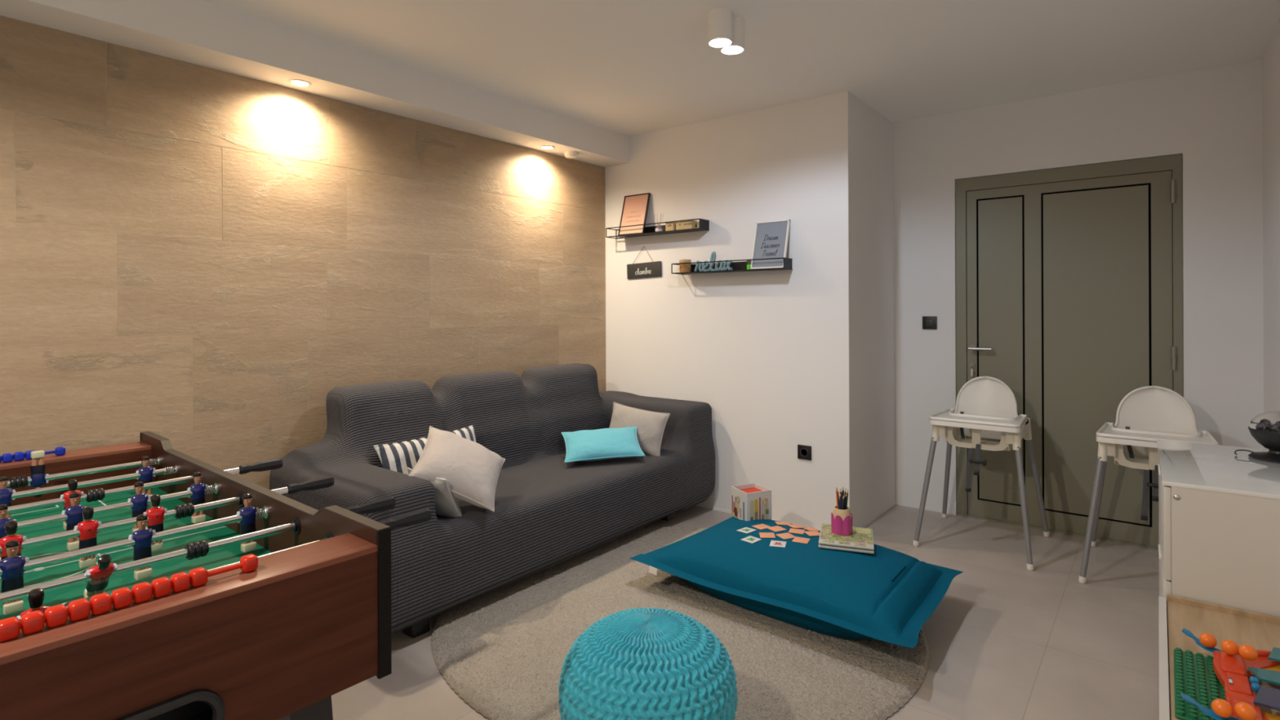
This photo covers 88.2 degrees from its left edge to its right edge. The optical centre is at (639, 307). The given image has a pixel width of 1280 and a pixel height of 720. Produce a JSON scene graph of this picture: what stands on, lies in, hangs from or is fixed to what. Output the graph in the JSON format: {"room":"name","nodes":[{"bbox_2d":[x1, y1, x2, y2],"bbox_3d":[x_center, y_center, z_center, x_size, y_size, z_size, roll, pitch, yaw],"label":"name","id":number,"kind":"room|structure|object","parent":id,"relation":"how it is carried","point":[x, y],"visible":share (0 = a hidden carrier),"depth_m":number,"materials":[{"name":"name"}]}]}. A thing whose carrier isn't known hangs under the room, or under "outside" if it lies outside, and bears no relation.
{"room":"common room","nodes":[
{"label":"common room","id":0,"kind":"room"},
{"bbox_2d":[0,15,605,489],"bbox_3d":[-2.052,0.052,2.599,0.150,2.493,5.662,0,0,38],"label":"wall","id":1,"kind":"structure","parent":0,"point":[193,256],"depth_m":2.88,"materials":[{"name":"wood"}]},
{"bbox_2d":[0,0,629,167],"bbox_3d":[-1.864,-1.105,2.543,0.224,0.184,5.512,0,0,38],"label":"ceiling beam","id":2,"kind":"structure","parent":1,"relation":"attached to","point":[201,33],"depth_m":2.92,"materials":[{"name":"white paint"}]},
{"bbox_2d":[288,79,311,86],"bbox_3d":[-1.531,-1.011,2.975,0.092,0.006,0.092,0,0,38],"label":"recessed light","id":3,"kind":"object","parent":2,"relation":"in","point":[298,82],"visible":1,"depth_m":2.96,"materials":[{"name":"white plastic"}]},
{"bbox_2d":[540,145,555,149],"bbox_3d":[-0.586,-1.014,4.182,0.092,0.006,0.092,0,0,38],"label":"recessed light","id":4,"kind":"object","parent":2,"relation":"in","point":[544,147],"visible":1,"depth_m":4.17,"materials":[{"name":"white plastic"}]},
{"bbox_2d":[564,151,578,159],"bbox_3d":[-0.450,-1.001,4.332,0.096,0.034,0.096,0,0,38],"label":"ceiling light","id":5,"kind":"object","parent":2,"relation":"attached to","point":[568,154],"visible":1,"depth_m":4.30,"materials":[{"name":"white plastic"}]},
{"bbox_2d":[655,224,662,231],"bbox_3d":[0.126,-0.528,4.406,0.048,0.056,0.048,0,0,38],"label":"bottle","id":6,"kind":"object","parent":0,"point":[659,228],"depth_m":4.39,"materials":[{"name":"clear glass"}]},
{"bbox_2d":[202,0,1279,137],"bbox_3d":[-0.289,-1.262,1.857,3.850,0.120,6.674,0,0,38],"label":"ceiling","id":7,"kind":"structure","parent":0,"point":[628,68],"depth_m":3.04,"materials":[{"name":"white paint"}]},
{"bbox_2d":[706,8,744,54],"bbox_3d":[0.358,-1.143,2.744,0.104,0.122,0.202,0,0,38],"label":"ceiling lamp","id":8,"kind":"object","parent":7,"relation":"attached to","point":[726,32],"visible":1,"depth_m":2.69,"materials":[{"name":"white metal"}]},
{"bbox_2d":[331,504,1159,719],"bbox_3d":[-0.278,1.351,1.857,3.850,0.120,6.674,0,0,38],"label":"floor","id":9,"kind":"structure","parent":0,"point":[1006,640],"depth_m":2.59,"materials":[{"name":"tile"}]},
{"bbox_2d":[0,431,431,719],"bbox_3d":[-1.334,0.846,1.405,1.561,0.894,1.263,0,0,40],"label":"table","id":10,"kind":"object","parent":9,"relation":"on","point":[147,579],"visible":1,"depth_m":1.17,"materials":[{"name":"laminate"}]},
{"bbox_2d":[1,450,55,459],"bbox_3d":[-1.869,0.437,1.858,0.010,0.016,0.368,0,0,40],"label":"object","id":11,"kind":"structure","parent":10,"relation":"on","point":[51,451],"depth_m":1.98,"materials":[{"name":"blue plastic"}]},
{"bbox_2d":[20,562,244,628],"bbox_3d":[-0.779,0.433,0.961,0.010,0.016,0.383,0,0,40],"label":"beads","id":12,"kind":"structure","parent":10,"relation":"on","point":[237,566],"depth_m":1.08,"materials":[{"name":"red plastic"}]},
{"bbox_2d":[146,701,212,719],"bbox_3d":[-0.760,0.609,0.975,0.074,0.112,0.240,0,0,40],"label":"ball return slot","id":13,"kind":"object","parent":10,"relation":"on","point":[195,710],"depth_m":1.06,"materials":[{"name":"black plastic"}]},
{"bbox_2d":[269,363,715,638],"bbox_3d":[-0.584,0.827,3.536,0.930,0.929,2.357,0,0,38],"label":"sofa","id":14,"kind":"object","parent":9,"relation":"on","point":[549,511],"visible":0.77,"depth_m":3.19,"materials":[{"name":"grey fabric"}]},
{"bbox_2d":[373,424,475,475],"bbox_3d":[-0.973,0.738,3.133,0.139,0.286,0.562,0,0,38],"label":"cushion","id":15,"kind":"object","parent":14,"relation":"on","point":[402,455],"visible":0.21,"depth_m":3.00,"materials":[{"name":"fabric"}]},
{"bbox_2d":[407,467,462,516],"bbox_3d":[-0.860,0.785,2.782,0.239,0.230,0.149,0,0,28],"label":"cushion","id":16,"kind":"object","parent":14,"relation":"on","point":[446,504],"visible":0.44,"depth_m":2.72,"materials":[{"name":"grey fabric"}]},
{"bbox_2d":[408,426,505,511],"bbox_3d":[-0.782,0.693,2.882,0.333,0.315,0.423,0,0,-4],"label":"cushion","id":17,"kind":"object","parent":14,"relation":"on","point":[472,470],"visible":0.94,"depth_m":2.79,"materials":[{"name":"grey fabric"}]},
{"bbox_2d":[560,426,644,462],"bbox_3d":[-0.217,0.781,3.799,0.455,0.151,0.250,0,0,-10],"label":"cushion","id":18,"kind":"object","parent":14,"relation":"on","point":[609,442],"visible":1,"depth_m":3.74,"materials":[{"name":"teal fabric"}]},
{"bbox_2d":[608,401,670,456],"bbox_3d":[-0.025,0.738,4.004,0.431,0.304,0.130,0,0,30],"label":"cushion","id":19,"kind":"object","parent":14,"relation":"on","point":[651,425],"visible":0.71,"depth_m":3.93,"materials":[{"name":"grey fabric"}]},
{"bbox_2d":[431,526,929,719],"bbox_3d":[0.150,1.275,2.853,2.004,0.022,2.003,0,0,-25],"label":"round rug","id":20,"kind":"object","parent":9,"relation":"on","point":[504,651],"visible":0.45,"depth_m":2.47,"materials":[{"name":"beige carpet"}]},
{"bbox_2d":[558,607,737,719],"bbox_3d":[0.022,1.075,1.872,0.504,0.376,0.503,0,0,38],"label":"knitted pouf","id":21,"kind":"object","parent":20,"relation":"on","point":[638,664],"visible":1,"depth_m":1.74,"materials":[{"name":"teal fabric"}]},
{"bbox_2d":[630,516,963,648],"bbox_3d":[0.694,1.152,2.942,1.254,0.218,0.913,0,0,38],"label":"floor cushion","id":22,"kind":"object","parent":20,"relation":"on","point":[887,595],"visible":0.92,"depth_m":2.68,"materials":[{"name":"teal fabric"}]},
{"bbox_2d":[737,527,756,533],"bbox_3d":[0.502,1.047,3.114,0.068,0.007,0.068,0,0,-39],"label":"picture card","id":23,"kind":"object","parent":22,"relation":"on","point":[745,530],"visible":1,"depth_m":3.11,"materials":[{"name":"white"}]},
{"bbox_2d":[730,483,771,520],"bbox_3d":[0.568,0.996,3.380,0.150,0.150,0.150,0,0,-25],"label":"box","id":24,"kind":"object","parent":22,"relation":"on","point":[751,501],"visible":0.98,"depth_m":3.33,"materials":[{"name":"grey cardboard"}]},
{"bbox_2d":[741,535,761,543],"bbox_3d":[0.502,1.046,2.985,0.068,0.005,0.068,0,0,-41],"label":"picture card","id":25,"kind":"object","parent":22,"relation":"on","point":[749,539],"visible":1,"depth_m":2.98,"materials":[{"name":"white paper"}]},
{"bbox_2d":[751,524,771,529],"bbox_3d":[0.581,1.046,3.160,0.068,0.006,0.068,0,0,-28],"label":"card","id":26,"kind":"object","parent":22,"relation":"on","point":[760,526],"visible":1,"depth_m":3.15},
{"bbox_2d":[759,532,775,537],"bbox_3d":[0.584,1.043,3.034,0.068,0.003,0.068,-1,0,5],"label":"card","id":27,"kind":"object","parent":22,"relation":"on","point":[762,535],"visible":1,"depth_m":3.03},
{"bbox_2d":[766,525,786,532],"bbox_3d":[0.646,1.043,3.123,0.068,0.004,0.068,0,0,-27],"label":"card","id":28,"kind":"object","parent":22,"relation":"on","point":[776,528],"visible":1,"depth_m":3.12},
{"bbox_2d":[769,540,786,547],"bbox_3d":[0.611,1.043,2.924,0.068,0.004,0.068,0,0,18],"label":"picture card","id":29,"kind":"object","parent":22,"relation":"on","point":[773,543],"visible":1,"depth_m":2.92,"materials":[{"name":"grey paper"}]},
{"bbox_2d":[774,521,790,524],"bbox_3d":[0.697,1.049,3.220,0.068,0.014,0.068,0,0,1],"label":"card","id":30,"kind":"object","parent":22,"relation":"on","point":[776,522],"visible":1,"depth_m":3.22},
{"bbox_2d":[776,532,795,539],"bbox_3d":[0.667,1.042,3.021,0.068,0.002,0.068,0,0,-21],"label":"card","id":31,"kind":"object","parent":22,"relation":"on","point":[784,535],"visible":1,"depth_m":3.02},
{"bbox_2d":[786,524,806,528],"bbox_3d":[0.749,1.046,3.170,0.068,0.013,0.068,0,0,-20],"label":"card","id":32,"kind":"object","parent":22,"relation":"on","point":[794,526],"visible":1,"depth_m":3.17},
{"bbox_2d":[788,528,804,534],"bbox_3d":[0.733,1.042,3.087,0.068,0.005,0.068,0,0,21],"label":"card","id":33,"kind":"object","parent":22,"relation":"on","point":[792,530],"visible":1,"depth_m":3.09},
{"bbox_2d":[791,536,810,543],"bbox_3d":[0.723,1.041,2.965,0.068,0.002,0.068,0,0,26],"label":"card","id":34,"kind":"object","parent":22,"relation":"on","point":[800,540],"visible":1,"depth_m":2.96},
{"bbox_2d":[804,530,819,536],"bbox_3d":[0.801,1.042,3.053,0.068,0.007,0.068,0,0,-11],"label":"card","id":35,"kind":"object","parent":22,"relation":"on","point":[815,533],"visible":0.76,"depth_m":3.05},
{"bbox_2d":[804,527,820,531],"bbox_3d":[0.814,1.050,3.135,0.067,0.016,0.069,0,0,-21],"label":"card","id":36,"kind":"object","parent":22,"relation":"on","point":[812,529],"visible":0.8,"depth_m":3.13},
{"bbox_2d":[818,523,874,553],"bbox_3d":[0.924,1.029,2.959,0.228,0.024,0.275,0,0,18],"label":"book","id":37,"kind":"object","parent":22,"relation":"on","point":[861,540],"visible":0.96,"depth_m":2.89,"materials":[{"name":"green paper"}]},
{"bbox_2d":[831,506,853,535],"bbox_3d":[0.914,0.960,2.993,0.085,0.112,0.094,0,0,38],"label":"pencil cup","id":38,"kind":"object","parent":37,"relation":"on","point":[842,520],"visible":0.98,"depth_m":2.96,"materials":[{"name":"pink ceramic"}]},
{"bbox_2d":[835,486,838,508],"bbox_3d":[0.894,0.900,2.990,0.020,0.185,0.007,0,0,-26],"label":"pencil","id":39,"kind":"object","parent":38,"relation":"in","point":[836,486],"visible":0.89,"depth_m":2.98,"materials":[{"name":"orange paint"}]},
{"bbox_2d":[836,488,839,509],"bbox_3d":[0.904,0.904,2.997,0.021,0.177,0.007,0,0,23],"label":"pencil","id":40,"kind":"object","parent":38,"relation":"in","point":[837,489],"visible":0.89,"depth_m":3.00,"materials":[{"name":"black paint"}]},
{"bbox_2d":[839,492,840,509],"bbox_3d":[0.904,0.911,2.986,0.007,0.162,0.018,0,0,-1],"label":"pencil","id":41,"kind":"object","parent":38,"relation":"in","point":[840,492],"visible":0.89,"depth_m":2.98,"materials":[{"name":"blue paint"}]},
{"bbox_2d":[840,488,842,509],"bbox_3d":[0.912,0.903,2.991,0.007,0.180,0.012,0,0,-27],"label":"pencil","id":42,"kind":"object","parent":38,"relation":"in","point":[842,488],"visible":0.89,"depth_m":2.99,"materials":[{"name":"brown paint"}]},
{"bbox_2d":[841,494,844,509],"bbox_3d":[0.911,0.917,2.984,0.007,0.152,0.025,0,0,-34],"label":"pencil","id":43,"kind":"object","parent":38,"relation":"in","point":[843,495],"visible":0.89,"depth_m":2.98,"materials":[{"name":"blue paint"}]},
{"bbox_2d":[844,493,846,509],"bbox_3d":[0.923,0.911,2.988,0.024,0.162,0.007,0,0,30],"label":"pencil","id":44,"kind":"object","parent":38,"relation":"in","point":[846,493],"visible":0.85,"depth_m":2.98,"materials":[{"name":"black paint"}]},
{"bbox_2d":[845,489,848,509],"bbox_3d":[0.934,0.906,2.994,0.023,0.172,0.007,0,0,-9],"label":"pencil","id":45,"kind":"object","parent":38,"relation":"in","point":[847,490],"visible":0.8,"depth_m":2.99,"materials":[{"name":"green paint"}]},
{"bbox_2d":[822,539,866,546],"bbox_3d":[0.883,1.016,2.857,0.178,0.001,0.028,1,0,18],"label":"picture","id":46,"kind":"object","parent":37,"relation":"on","point":[824,540],"depth_m":2.85},
{"bbox_2d":[912,376,1049,570],"bbox_3d":[1.882,0.834,3.635,0.567,0.895,0.631,0,0,38],"label":"high chair","id":47,"kind":"object","parent":9,"relation":"on","point":[986,407],"visible":1,"depth_m":3.60,"materials":[{"name":"white plastic"}]},
{"bbox_2d":[928,408,1026,432],"bbox_3d":[1.847,0.607,3.592,0.436,0.042,0.380,0,0,38],"label":"tray","id":48,"kind":"object","parent":47,"relation":"on","point":[1002,420],"depth_m":3.54,"materials":[{"name":"white plastic"}]},
{"bbox_2d":[955,512,1158,550],"bbox_3d":[2.408,1.274,3.783,1.091,0.012,0.072,0,0,38],"label":"trim","id":49,"kind":"structure","parent":9,"relation":"on","point":[967,515],"depth_m":3.75,"materials":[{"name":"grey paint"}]},
{"bbox_2d":[1078,385,1218,583],"bbox_3d":[2.457,0.831,3.153,0.567,0.895,0.631,0,0,38],"label":"high chair","id":50,"kind":"object","parent":9,"relation":"on","point":[1146,415],"visible":0.83,"depth_m":3.16,"materials":[{"name":"white plastic"}]},
{"bbox_2d":[1096,422,1218,448],"bbox_3d":[2.422,0.604,3.110,0.436,0.042,0.380,0,0,38],"label":"tray","id":51,"kind":"object","parent":50,"relation":"on","point":[1132,433],"depth_m":3.11,"materials":[{"name":"white plastic"}]},
{"bbox_2d":[1156,439,1279,630],"bbox_3d":[1.798,0.878,1.982,0.381,0.810,0.716,0,0,37],"label":"base cabinet","id":52,"kind":"object","parent":9,"relation":"on","point":[1219,508],"visible":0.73,"depth_m":1.76,"materials":[{"name":"grey paint"}]},
{"bbox_2d":[1234,410,1279,463],"bbox_3d":[1.992,0.397,2.068,0.144,0.150,0.160,0,0,-7],"label":"bowl","id":53,"kind":"object","parent":52,"relation":"on","point":[1264,428],"visible":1,"depth_m":2.05,"materials":[{"name":"black plastic"}]},
{"bbox_2d":[1158,593,1279,719],"bbox_3d":[1.104,1.034,1.080,0.400,0.504,1.556,0,0,38],"label":"storage bench","id":54,"kind":"object","parent":9,"relation":"on","point":[1260,631],"visible":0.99,"depth_m":1.63,"materials":[{"name":"grey paint"}]},
{"bbox_2d":[1173,647,1251,719],"bbox_3d":[1.185,0.788,1.365,0.128,0.013,0.317,0,0,39],"label":"toy baseplate","id":55,"kind":"object","parent":54,"relation":"on","point":[1195,677],"visible":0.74,"depth_m":1.38,"materials":[{"name":"green plastic"}]},
{"bbox_2d":[1180,628,1279,719],"bbox_3d":[1.237,0.760,1.346,0.217,0.042,0.415,0,0,38],"label":"toy","id":56,"kind":"object","parent":55,"relation":"on","point":[1233,672],"visible":0.95,"depth_m":1.35,"materials":[{"name":"red plastic"}]},
{"bbox_2d":[1199,632,1217,648],"bbox_3d":[1.291,0.755,1.502,0.031,0.031,0.031,0,0,38],"label":"ball","id":57,"kind":"object","parent":56,"relation":"on","point":[1207,640],"visible":1,"depth_m":1.49,"materials":[{"name":"orange plastic"}]},
{"bbox_2d":[1211,698,1233,718],"bbox_3d":[1.079,0.742,1.224,0.031,0.031,0.031,0,0,38],"label":"ball","id":58,"kind":"object","parent":56,"relation":"on","point":[1223,708],"visible":1,"depth_m":1.22,"materials":[{"name":"orange plastic"}]},
{"bbox_2d":[1221,639,1239,655],"bbox_3d":[1.292,0.743,1.446,0.031,0.031,0.031,0,0,38],"label":"ball","id":59,"kind":"object","parent":56,"relation":"on","point":[1230,647],"visible":0.98,"depth_m":1.44,"materials":[{"name":"orange plastic"}]},
{"bbox_2d":[1234,702,1257,719],"bbox_3d":[1.104,0.737,1.205,0.031,0.031,0.031,0,0,38],"label":"ball","id":60,"kind":"object","parent":56,"relation":"on","point":[1244,711],"visible":1,"depth_m":1.20,"materials":[{"name":"orange plastic"}]},
{"bbox_2d":[1238,644,1257,660],"bbox_3d":[1.297,0.735,1.410,0.031,0.031,0.031,0,0,38],"label":"ball","id":61,"kind":"object","parent":56,"relation":"on","point":[1248,652],"visible":1,"depth_m":1.40,"materials":[{"name":"orange plastic"}]},
{"bbox_2d":[1250,664,1279,675],"bbox_3d":[1.358,0.773,1.409,0.104,0.006,0.090,0,0,38],"label":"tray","id":62,"kind":"object","parent":56,"relation":"on","point":[1271,667],"depth_m":1.41,"materials":[{"name":"teal plastic"}]},
{"bbox_2d":[1262,711,1279,719],"bbox_3d":[1.193,0.774,1.199,0.104,0.006,0.095,0,0,38],"label":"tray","id":63,"kind":"object","parent":56,"relation":"on","point":[1266,716],"depth_m":1.25,"materials":[{"name":"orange plastic"}]},
{"bbox_2d":[604,90,895,529],"bbox_3d":[0.695,0.041,4.655,1.940,2.493,0.962,0,0,38],"label":"wall","id":64,"kind":"structure","parent":0,"point":[781,360],"depth_m":4.02,"materials":[{"name":"white paint"}]},
{"bbox_2d":[626,245,662,279],"bbox_3d":[0.027,-0.316,4.556,0.301,0.225,0.015,0,0,38],"label":"hanging slate","id":65,"kind":"object","parent":64,"relation":"hanging from","point":[648,269],"visible":1,"depth_m":4.55,"materials":[{"name":"grey"}]},
{"bbox_2d":[605,218,709,238],"bbox_3d":[0.103,-0.528,4.434,0.785,0.067,0.115,0,0,38],"label":"ledge","id":66,"kind":"object","parent":64,"relation":"attached to","point":[704,224],"visible":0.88,"depth_m":4.39,"materials":[{"name":"black metal"}]},
{"bbox_2d":[617,192,650,235],"bbox_3d":[-0.041,-0.643,4.553,0.217,0.286,0.090,0,0,38],"label":"framed print","id":67,"kind":"object","parent":66,"relation":"on","point":[635,207],"visible":1,"depth_m":4.55,"materials":[{"name":"paper"}]},
{"bbox_2d":[654,213,663,231],"bbox_3d":[0.129,-0.564,4.407,0.055,0.128,0.050,0,0,-8],"label":"reed diffuser","id":68,"kind":"object","parent":66,"relation":"on","point":[659,228],"visible":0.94,"depth_m":4.39,"materials":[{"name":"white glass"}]},
{"bbox_2d":[665,222,675,231],"bbox_3d":[0.211,-0.531,4.332,0.062,0.062,0.063,0,0,38],"label":"block","id":69,"kind":"object","parent":66,"relation":"on","point":[670,226],"visible":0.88,"depth_m":4.31,"materials":[{"name":"brown wood"}]},
{"bbox_2d":[675,221,684,230],"bbox_3d":[0.275,-0.531,4.281,0.060,0.060,0.061,0,0,38],"label":"block","id":70,"kind":"object","parent":66,"relation":"on","point":[680,224],"visible":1,"depth_m":4.26,"materials":[{"name":"brown wood"}]},
{"bbox_2d":[684,220,697,229],"bbox_3d":[0.324,-0.531,4.243,0.060,0.060,0.061,0,0,38],"label":"block","id":71,"kind":"object","parent":66,"relation":"on","point":[688,224],"visible":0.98,"depth_m":4.22,"materials":[{"name":"brown wood"}]},
{"bbox_2d":[693,222,699,228],"bbox_3d":[0.375,-0.524,4.221,0.047,0.046,0.046,0,0,-42],"label":"block","id":72,"kind":"object","parent":66,"relation":"on","point":[696,224],"visible":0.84,"depth_m":4.20,"materials":[{"name":"brown wood"}]},
{"bbox_2d":[704,506,731,513],"bbox_3d":[0.792,1.281,3.968,0.947,0.012,0.006,0,0,38],"label":"baseboard","id":73,"kind":"structure","parent":64,"relation":"attached to","point":[705,507],"depth_m":4.20,"materials":[{"name":"white paint"}]},
{"bbox_2d":[671,257,792,274],"bbox_3d":[0.550,-0.256,4.085,0.795,0.067,0.115,0,0,38],"label":"ledge","id":74,"kind":"object","parent":64,"relation":"attached to","point":[736,266],"visible":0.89,"depth_m":4.08,"materials":[{"name":"black metal"}]},
{"bbox_2d":[679,259,691,272],"bbox_3d":[0.293,-0.270,4.285,0.077,0.086,0.077,0,0,38],"label":"candle jar","id":75,"kind":"object","parent":74,"relation":"on","point":[683,268],"visible":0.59,"depth_m":4.25,"materials":[{"name":"brown glass"}]},
{"bbox_2d":[693,251,732,271],"bbox_3d":[0.457,-0.290,4.144,0.279,0.127,0.018,0,0,38],"label":"ornament","id":76,"kind":"object","parent":74,"relation":"on","point":[722,267],"visible":0.89,"depth_m":4.13,"materials":[{"name":"blue wood"}]},
{"bbox_2d":[746,260,751,269],"bbox_3d":[0.666,-0.258,4.015,0.037,0.060,0.037,0,0,38],"label":"bottle","id":77,"kind":"object","parent":74,"relation":"on","point":[748,262],"visible":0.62,"depth_m":4.00,"materials":[{"name":"green glass"}]},
{"bbox_2d":[750,219,790,269],"bbox_3d":[0.771,-0.375,3.917,0.217,0.290,0.090,0,0,38],"label":"framed print","id":78,"kind":"object","parent":74,"relation":"on","point":[771,237],"visible":1,"depth_m":3.92,"materials":[{"name":"grey paper"}]},
{"bbox_2d":[797,444,811,460],"bbox_3d":[0.954,0.838,3.836,0.084,0.082,0.012,0,0,38],"label":"wall socket","id":79,"kind":"object","parent":64,"relation":"attached to","point":[804,452],"visible":1,"depth_m":3.83,"materials":[{"name":"black plastic"}]},
{"bbox_2d":[893,59,1263,515],"bbox_3d":[2.401,0.034,3.834,1.760,2.493,0.150,0,0,38],"label":"wall","id":80,"kind":"structure","parent":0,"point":[1212,117],"depth_m":3.56,"materials":[{"name":"white paint"}]},
{"bbox_2d":[922,315,937,329],"bbox_3d":[1.830,0.094,4.178,0.086,0.082,0.013,0,0,38],"label":"light switch","id":81,"kind":"object","parent":80,"relation":"attached to","point":[928,322],"visible":1,"depth_m":4.17,"materials":[{"name":"black plastic"}]},
{"bbox_2d":[955,154,1182,546],"bbox_3d":[2.395,0.241,3.772,1.087,2.078,0.121,0,0,38],"label":"door","id":82,"kind":"structure","parent":80,"relation":"attached to","point":[1064,275],"depth_m":3.74,"materials":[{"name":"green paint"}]},
{"bbox_2d":[1262,18,1279,449],"bbox_3d":[1.204,0.039,0.755,0.150,2.493,6.474,0,0,38],"label":"wall","id":83,"kind":"structure","parent":0,"point":[1271,59],"depth_m":2.99,"materials":[{"name":"white paint"}]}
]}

